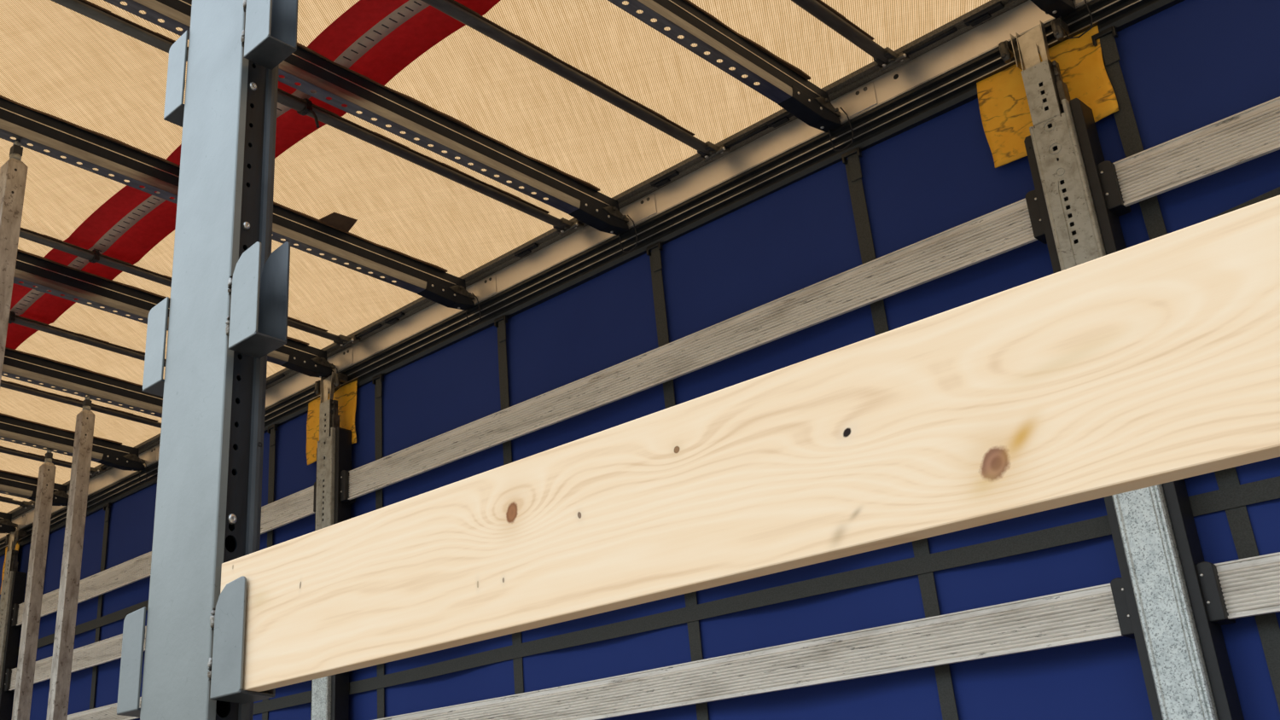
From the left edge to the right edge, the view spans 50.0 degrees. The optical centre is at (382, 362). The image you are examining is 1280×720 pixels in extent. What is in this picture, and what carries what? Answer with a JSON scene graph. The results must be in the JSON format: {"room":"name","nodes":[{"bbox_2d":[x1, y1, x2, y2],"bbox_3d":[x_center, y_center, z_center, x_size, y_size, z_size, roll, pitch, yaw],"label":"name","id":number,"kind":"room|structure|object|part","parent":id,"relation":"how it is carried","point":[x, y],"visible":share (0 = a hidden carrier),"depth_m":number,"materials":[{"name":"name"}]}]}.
{"room":"truck trailer interior","nodes":[
{"label":"truck trailer interior","id":0,"kind":"room"},
{"bbox_2d":[0,0,990,512],"bbox_3d":[-0.420,-0.786,4.333,2.550,0.030,12.200,18,-29,-36],"label":"ceiling","id":1,"kind":"structure","parent":0,"point":[58,61],"depth_m":4.33,"materials":[{"name":"beige wood"}]},
{"bbox_2d":[5,0,500,349],"bbox_3d":[-0.389,-0.767,4.353,0.300,0.036,12.100,18,-29,-36],"label":"roof band","id":2,"kind":"object","parent":1,"relation":"attached to","point":[375,39],"visible":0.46,"depth_m":4.35,"materials":[{"name":"red fabric"}]},
{"bbox_2d":[0,0,1279,719],"bbox_3d":[0.642,0.935,4.538,0.036,2.700,12.200,18,-29,-36],"label":"wall","id":3,"kind":"structure","parent":0,"point":[1189,66],"depth_m":3.98,"materials":[{"name":"blue fabric"}]},
{"bbox_2d":[0,542,19,594],"bbox_3d":[-2.312,1.268,8.272,0.011,0.329,0.198,18,-29,-36],"label":"yellow patch","id":4,"kind":"object","parent":3,"relation":"attached to","point":[17,546],"visible":0.14,"depth_m":8.32,"materials":[{"name":"plastic"}]},
{"bbox_2d":[0,512,27,543],"bbox_3d":[-3.194,0.711,7.479,2.487,0.194,0.202,18,-29,-36],"label":"bow","id":5,"kind":"object","parent":3,"relation":"attached to","point":[6,526],"visible":0.94,"depth_m":8.19,"materials":[{"name":"metal"}]},
{"bbox_3d":[-2.211,0.973,8.187,0.004,0.082,0.122,18,-29,-36],"label":"wall plate","id":6,"kind":"part","parent":5,"relation":"part of","materials":[{"name":"metal"}]},
{"bbox_2d":[0,495,34,510],"bbox_3d":[-2.967,0.531,7.225,2.453,0.050,0.224,18,-29,-36],"label":"rod","id":7,"kind":"object","parent":3,"relation":"attached to","point":[26,505],"visible":0.86,"depth_m":7.91,"materials":[{"name":"black metal"}]},
{"bbox_2d":[0,470,68,506],"bbox_3d":[-2.731,0.487,6.961,2.487,0.194,0.202,18,-29,-36],"label":"bow","id":8,"kind":"object","parent":3,"relation":"attached to","point":[12,484],"visible":0.55,"depth_m":7.54,"materials":[{"name":"metal"}]},
{"bbox_2d":[0,446,109,477],"bbox_3d":[-2.453,0.283,6.650,2.453,0.050,0.224,18,-29,-36],"label":"rod","id":9,"kind":"object","parent":3,"relation":"attached to","point":[94,471],"visible":0.88,"depth_m":7.18,"materials":[{"name":"black metal"}]},
{"bbox_2d":[0,413,157,484],"bbox_3d":[-2.211,0.235,6.379,2.487,0.194,0.202,18,-29,-36],"label":"bow","id":10,"kind":"object","parent":3,"relation":"attached to","point":[111,453],"visible":0.91,"depth_m":6.86,"materials":[{"name":"metal"}]},
{"bbox_3d":[-1.283,0.586,7.095,0.042,0.123,0.076,18,-29,-36],"label":"cord","id":11,"kind":"part","parent":10,"relation":"part of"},
{"bbox_3d":[-1.228,0.498,7.088,0.004,0.082,0.122,18,-29,-36],"label":"wall plate","id":12,"kind":"part","parent":10,"relation":"part of","materials":[{"name":"metal"}]},
{"bbox_2d":[0,379,161,428],"bbox_3d":[-1.907,0.019,6.040,2.453,0.050,0.224,18,-29,-36],"label":"rod","id":13,"kind":"object","parent":3,"relation":"attached to","point":[8,385],"visible":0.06,"depth_m":6.43,"materials":[{"name":"black metal"}]},
{"bbox_2d":[1,347,162,418],"bbox_3d":[-1.716,-0.004,5.825,2.487,0.194,0.202,18,-29,-36],"label":"bow","id":14,"kind":"object","parent":3,"relation":"attached to","point":[26,366],"visible":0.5,"depth_m":6.12,"materials":[{"name":"metal"}]},
{"bbox_2d":[89,502,110,709],"bbox_3d":[-1.537,1.993,6.929,0.018,2.616,0.070,18,-29,-36],"label":"strap","id":15,"kind":"object","parent":3,"relation":"attached to","point":[106,508],"visible":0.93,"depth_m":7.24,"materials":[{"name":"black fabric"}]},
{"bbox_2d":[8,313,285,389],"bbox_3d":[-1.467,-0.194,5.547,2.453,0.050,0.224,18,-29,-36],"label":"rod","id":16,"kind":"object","parent":3,"relation":"attached to","point":[19,320],"visible":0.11,"depth_m":5.75,"materials":[{"name":"black metal"}]},
{"bbox_2d":[8,311,15,323],"bbox_3d":[-1.556,-0.186,5.574,0.020,0.051,0.058,18,-29,-36],"label":"cable tie","id":17,"kind":"object","parent":16,"relation":"on","point":[12,318],"visible":0.77,"depth_m":5.55,"materials":[{"name":"black plastic"}]},
{"bbox_3d":[-0.528,0.096,6.251,0.016,0.018,0.211,21,-31,-39],"label":"slider arm","id":18,"kind":"part","parent":16,"relation":"part of","materials":[{"name":"rubber"}]},
{"bbox_2d":[13,249,352,393],"bbox_3d":[-1.155,-0.276,5.197,2.487,0.194,0.202,18,-29,-36],"label":"bow","id":19,"kind":"object","parent":3,"relation":"attached to","point":[296,355],"visible":0.67,"depth_m":5.31,"materials":[{"name":"metal"}]},
{"bbox_3d":[-0.172,-0.013,5.906,0.004,0.082,0.122,18,-29,-36],"label":"wall plate","id":20,"kind":"part","parent":19,"relation":"part of","materials":[{"name":"silver metal"}]},
{"bbox_2d":[18,227,382,349],"bbox_3d":[-1.016,-0.412,5.043,2.453,0.050,0.224,18,-29,-36],"label":"rod","id":21,"kind":"object","parent":3,"relation":"attached to","point":[342,340],"visible":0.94,"depth_m":5.16,"materials":[{"name":"black metal"}]},
{"bbox_2d":[88,249,99,263],"bbox_3d":[-1.098,-0.402,5.076,0.020,0.051,0.058,18,-29,-36],"label":"cable tie","id":22,"kind":"object","parent":21,"relation":"on","point":[96,258],"visible":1,"depth_m":5.05,"materials":[{"name":"black plastic"}]},
{"bbox_3d":[-0.078,-0.122,5.747,0.016,0.018,0.211,21,-31,-39],"label":"slider arm","id":23,"kind":"part","parent":21,"relation":"part of","materials":[{"name":"rubber"}]},
{"bbox_2d":[0,94,496,326],"bbox_3d":[-0.578,-0.561,4.554,2.487,0.208,0.202,18,-29,-36],"label":"bow","id":24,"kind":"object","parent":3,"relation":"attached to","point":[329,235],"visible":0.81,"depth_m":4.75,"materials":[{"name":"metal"}]},
{"bbox_3d":[0.350,-0.204,5.268,0.042,0.123,0.076,18,-29,-36],"label":"cord","id":25,"kind":"part","parent":24,"relation":"part of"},
{"bbox_3d":[0.405,-0.292,5.260,0.004,0.082,0.122,18,-29,-36],"label":"wall plate","id":26,"kind":"part","parent":24,"relation":"part of","materials":[{"name":"metal"}]},
{"bbox_2d":[261,424,277,719],"bbox_3d":[-0.519,1.500,5.790,0.018,2.616,0.070,18,-29,-36],"label":"strap","id":27,"kind":"object","parent":3,"relation":"attached to","point":[271,429],"visible":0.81,"depth_m":6.22,"materials":[{"name":"black fabric"}]},
{"bbox_2d":[50,0,584,235],"bbox_3d":[-0.185,-0.814,4.113,2.453,0.050,0.224,18,-29,-36],"label":"rod","id":28,"kind":"object","parent":3,"relation":"attached to","point":[85,8],"visible":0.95,"depth_m":4.29,"materials":[{"name":"black metal"}]},
{"bbox_2d":[296,98,319,127],"bbox_3d":[-0.232,-0.768,4.148,0.035,0.114,0.079,18,-29,-36],"label":"cable tie","id":29,"kind":"object","parent":28,"relation":"attached to","point":[308,108],"visible":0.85,"depth_m":4.14,"materials":[{"name":"black plastic"}]},
{"bbox_2d":[306,380,357,465],"bbox_3d":[-0.229,0.260,5.942,0.011,0.329,0.368,18,-29,-36],"label":"yellow patch","id":30,"kind":"object","parent":3,"relation":"attached to","point":[346,396],"visible":0.6,"depth_m":5.93,"materials":[{"name":"plastic"}]},
{"bbox_2d":[372,373,384,719],"bbox_3d":[-0.018,1.258,5.229,0.018,2.616,0.070,18,-29,-36],"label":"strap","id":31,"kind":"object","parent":3,"relation":"attached to","point":[377,381],"visible":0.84,"depth_m":5.63,"materials":[{"name":"black fabric"}]},
{"bbox_2d":[103,0,656,252],"bbox_3d":[-0.070,-0.800,3.984,2.487,0.194,0.202,18,-29,-36],"label":"bow","id":32,"kind":"object","parent":3,"relation":"attached to","point":[576,197],"visible":0.88,"depth_m":4.21,"materials":[{"name":"metal"}]},
{"bbox_3d":[0.858,-0.450,4.700,0.042,0.123,0.076,18,-29,-36],"label":"cord","id":33,"kind":"part","parent":32,"relation":"part of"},
{"bbox_3d":[0.913,-0.538,4.693,0.004,0.082,0.122,18,-29,-36],"label":"wall plate","id":34,"kind":"part","parent":32,"relation":"part of","materials":[{"name":"silver metal"}]},
{"bbox_2d":[494,314,523,694],"bbox_3d":[0.464,1.024,4.690,0.018,2.616,0.070,18,-29,-36],"label":"strap","id":35,"kind":"object","parent":3,"relation":"attached to","point":[500,322],"visible":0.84,"depth_m":5.09,"materials":[{"name":"black fabric"}]},
{"bbox_2d":[0,0,1184,557],"bbox_3d":[0.605,-0.345,5.059,0.157,0.193,12.200,18,-29,-36],"label":"roof rail","id":36,"kind":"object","parent":3,"relation":"attached to","point":[942,77],"depth_m":4.52,"materials":[{"name":"metal"}]},
{"bbox_2d":[421,0,767,162],"bbox_3d":[0.227,-1.014,3.652,2.453,0.050,0.224,18,-29,-36],"label":"rod","id":37,"kind":"object","parent":3,"relation":"attached to","point":[707,150],"visible":1,"depth_m":4.01,"materials":[{"name":"black metal"}]},
{"bbox_3d":[1.165,-0.724,4.356,0.016,0.018,0.211,21,-31,-39],"label":"slider arm","id":38,"kind":"part","parent":37,"relation":"part of","materials":[{"name":"metal"}]},
{"bbox_2d":[17,186,1279,655],"bbox_3d":[0.625,0.339,4.781,0.003,0.108,12.160,18,-29,-36],"label":"band","id":39,"kind":"object","parent":3,"relation":"attached to","point":[120,614],"visible":0.11,"depth_m":7.03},
{"bbox_2d":[645,241,709,719],"bbox_3d":[0.952,0.788,4.143,0.018,2.616,0.070,18,-29,-36],"label":"strap","id":40,"kind":"object","parent":3,"relation":"attached to","point":[653,251],"visible":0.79,"depth_m":4.52,"materials":[{"name":"black fabric"}]},
{"bbox_2d":[607,0,877,151],"bbox_3d":[0.472,-1.063,3.377,2.487,0.194,0.202,18,-29,-36],"label":"bow","id":41,"kind":"object","parent":3,"relation":"attached to","point":[784,84],"visible":1,"depth_m":3.88,"materials":[{"name":"metal"}]},
{"bbox_3d":[1.400,-0.712,4.093,0.042,0.123,0.076,18,-29,-36],"label":"cord","id":42,"kind":"part","parent":41,"relation":"part of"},
{"bbox_3d":[1.455,-0.800,4.086,0.004,0.082,0.122,18,-29,-36],"label":"wall plate","id":43,"kind":"part","parent":41,"relation":"part of","materials":[{"name":"metal"}]},
{"bbox_2d":[253,476,1279,715],"bbox_3d":[0.624,0.946,4.518,0.003,0.055,12.160,18,-29,-36],"label":"band","id":44,"kind":"object","parent":3,"relation":"attached to","point":[1268,489],"visible":0.87,"depth_m":3.83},
{"bbox_2d":[791,0,957,71],"bbox_3d":[0.637,-1.212,3.193,2.453,0.050,0.224,18,-29,-36],"label":"rod","id":45,"kind":"object","parent":3,"relation":"attached to","point":[886,58],"visible":1,"depth_m":3.82,"materials":[{"name":"black metal"}]},
{"bbox_3d":[1.576,-0.922,3.897,0.016,0.018,0.211,21,-31,-39],"label":"slider arm","id":46,"kind":"part","parent":45,"relation":"part of","materials":[{"name":"metal"}]},
{"bbox_2d":[841,146,959,719],"bbox_3d":[1.447,0.549,3.590,0.018,2.616,0.070,18,-29,-36],"label":"strap","id":47,"kind":"object","parent":3,"relation":"attached to","point":[949,711],"visible":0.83,"depth_m":3.89,"materials":[{"name":"black fabric"}]},
{"bbox_2d":[976,25,1119,168],"bbox_3d":[1.813,-0.731,3.659,0.011,0.321,0.349,18,-29,-36],"label":"yellow patch","id":48,"kind":"object","parent":3,"relation":"attached to","point":[1005,114],"visible":0.6,"depth_m":3.67,"materials":[{"name":"plastic"}]},
{"bbox_2d":[1030,0,1092,39],"bbox_3d":[0.929,-1.284,2.866,2.487,0.194,0.202,18,-29,-36],"label":"bow","id":49,"kind":"object","parent":3,"relation":"attached to","point":[1056,8],"visible":1,"depth_m":3.57,"materials":[{"name":"metal"}]},
{"bbox_3d":[1.857,-0.933,3.582,0.042,0.123,0.076,18,-29,-36],"label":"cord","id":50,"kind":"part","parent":49,"relation":"part of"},
{"bbox_3d":[1.912,-1.021,3.575,0.004,0.082,0.122,18,-29,-36],"label":"wall plate","id":51,"kind":"part","parent":49,"relation":"part of","materials":[{"name":"silver metal"}]},
{"bbox_2d":[1091,25,1279,712],"bbox_3d":[1.932,0.314,3.047,0.018,2.616,0.070,18,-29,-36],"label":"strap","id":52,"kind":"object","parent":3,"relation":"attached to","point":[1238,518],"visible":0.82,"depth_m":3.33,"materials":[{"name":"black fabric"}]},
{"bbox_3d":[-0.371,1.897,3.217,2.730,0.120,12.200,18,-29,-36],"label":"floor","id":53,"kind":"structure","parent":0,"visible":0},
{"bbox_2d":[0,529,26,719],"bbox_3d":[-2.238,2.274,7.649,0.094,2.710,0.224,18,-29,-36],"label":"wooden stake","id":54,"kind":"object","parent":53,"relation":"on","point":[13,586],"visible":0.98,"depth_m":7.91,"materials":[{"name":"wood"}]},
{"bbox_3d":[-2.270,1.229,8.078,0.003,0.174,0.072,18,-29,-36],"label":"head plate","id":55,"kind":"part","parent":54,"relation":"part of","materials":[{"name":"metal"}]},
{"bbox_2d":[8,626,146,691],"bbox_3d":[-1.221,1.396,6.697,0.012,0.126,2.956,18,-29,-36],"label":"wooden slat","id":56,"kind":"object","parent":54,"relation":"attached to","point":[109,649],"depth_m":7.08,"materials":[{"name":"weathered ribbed wood"}]},
{"bbox_2d":[66,697,141,719],"bbox_3d":[-1.222,1.705,6.563,0.012,0.103,2.956,18,-29,-36],"label":"wooden slat","id":57,"kind":"object","parent":54,"relation":"attached to","point":[107,712],"depth_m":6.80,"materials":[{"name":"wood"}]},
{"bbox_2d":[16,485,314,625],"bbox_3d":[-1.221,1.047,6.848,0.012,0.130,2.956,18,-29,-36],"label":"wooden slat","id":58,"kind":"object","parent":54,"relation":"attached to","point":[299,505],"depth_m":6.90,"materials":[{"name":"weathered grey wood"}]},
{"bbox_2d":[0,140,28,386],"bbox_3d":[-1.148,0.546,3.648,0.066,2.700,0.061,18,-29,-36],"label":"pole","id":59,"kind":"object","parent":53,"relation":"on","point":[14,172],"visible":1,"depth_m":4.04,"materials":[{"name":"weathered wood"}]},
{"bbox_2d":[11,448,56,719],"bbox_3d":[-1.703,1.685,6.274,0.066,2.700,0.061,18,-29,-36],"label":"pole","id":60,"kind":"object","parent":53,"relation":"on","point":[32,605],"visible":1,"depth_m":6.50,"materials":[{"name":"weathered wood"}]},
{"bbox_2d":[46,395,95,719],"bbox_3d":[-1.360,1.396,5.607,0.066,2.700,0.061,18,-29,-36],"label":"pole","id":61,"kind":"object","parent":53,"relation":"on","point":[78,497],"visible":1,"depth_m":5.80,"materials":[{"name":"weathered wood"}]},
{"bbox_2d":[116,0,298,719],"bbox_3d":[-0.198,-0.301,1.730,0.063,2.730,0.252,18,-29,-36],"label":"post","id":62,"kind":"object","parent":53,"relation":"on","point":[229,301],"visible":0.98,"depth_m":1.56,"materials":[{"name":"grey metal"}]},
{"bbox_3d":[-0.203,-0.298,1.738,0.056,2.730,0.144,18,-29,-36],"label":"plate","id":63,"kind":"part","parent":62,"relation":"part of","materials":[{"name":"grey paint"}]},
{"bbox_2d":[220,194,1279,692],"bbox_3d":[0.786,-0.177,0.344,0.019,0.141,3.000,18,-29,-36],"label":"wooden board","id":64,"kind":"object","parent":62,"relation":"attached to","point":[1156,361],"visible":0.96,"depth_m":0.87,"materials":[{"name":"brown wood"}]},
{"bbox_2d":[310,372,355,719],"bbox_3d":[-0.221,1.298,5.392,0.094,2.710,0.224,18,-29,-36],"label":"wall post","id":65,"kind":"object","parent":53,"relation":"on","point":[331,503],"visible":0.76,"depth_m":5.67,"materials":[{"name":"metal"}]},
{"bbox_3d":[-0.253,0.253,5.822,0.003,0.174,0.072,18,-29,-36],"label":"head plate","id":66,"kind":"part","parent":65,"relation":"part of","materials":[{"name":"grey metal"}]},
{"bbox_2d":[348,197,1037,500],"bbox_3d":[0.795,0.072,4.593,0.012,0.131,2.953,18,-29,-36],"label":"wooden slat","id":67,"kind":"object","parent":65,"relation":"attached to","point":[1006,229],"depth_m":4.25,"materials":[{"name":"weathered ribbed wood"}]},
{"bbox_2d":[373,583,1122,719],"bbox_3d":[0.794,1.034,4.175,0.012,0.128,2.953,18,-29,-36],"label":"wooden slat","id":68,"kind":"object","parent":65,"relation":"attached to","point":[1085,614],"depth_m":3.67,"materials":[{"name":"wood"}]},
{"bbox_2d":[998,17,1244,719],"bbox_3d":[1.792,0.324,3.139,0.094,2.710,0.224,18,-29,-36],"label":"wall post","id":69,"kind":"object","parent":53,"relation":"on","point":[1167,599],"visible":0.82,"depth_m":3.10,"materials":[{"name":"metal"}]},
{"bbox_3d":[1.761,-0.721,3.568,0.003,0.174,0.072,18,-29,-36],"label":"head plate","id":70,"kind":"part","parent":69,"relation":"part of","materials":[{"name":"silver metal"}]},
{"bbox_2d":[1112,96,1279,206],"bbox_3d":[2.817,-0.906,2.332,0.012,0.130,2.980,18,-29,-36],"label":"wooden slat","id":71,"kind":"object","parent":69,"relation":"attached to","point":[1252,133],"depth_m":3.25,"materials":[{"name":"weathered ribbed wood"}]},
{"bbox_2d":[1214,552,1279,619],"bbox_3d":[2.815,0.056,1.914,0.012,0.128,2.980,18,-29,-36],"label":"wooden slat","id":72,"kind":"object","parent":69,"relation":"attached to","point":[1250,586],"depth_m":2.93,"materials":[{"name":"wood"}]}
]}

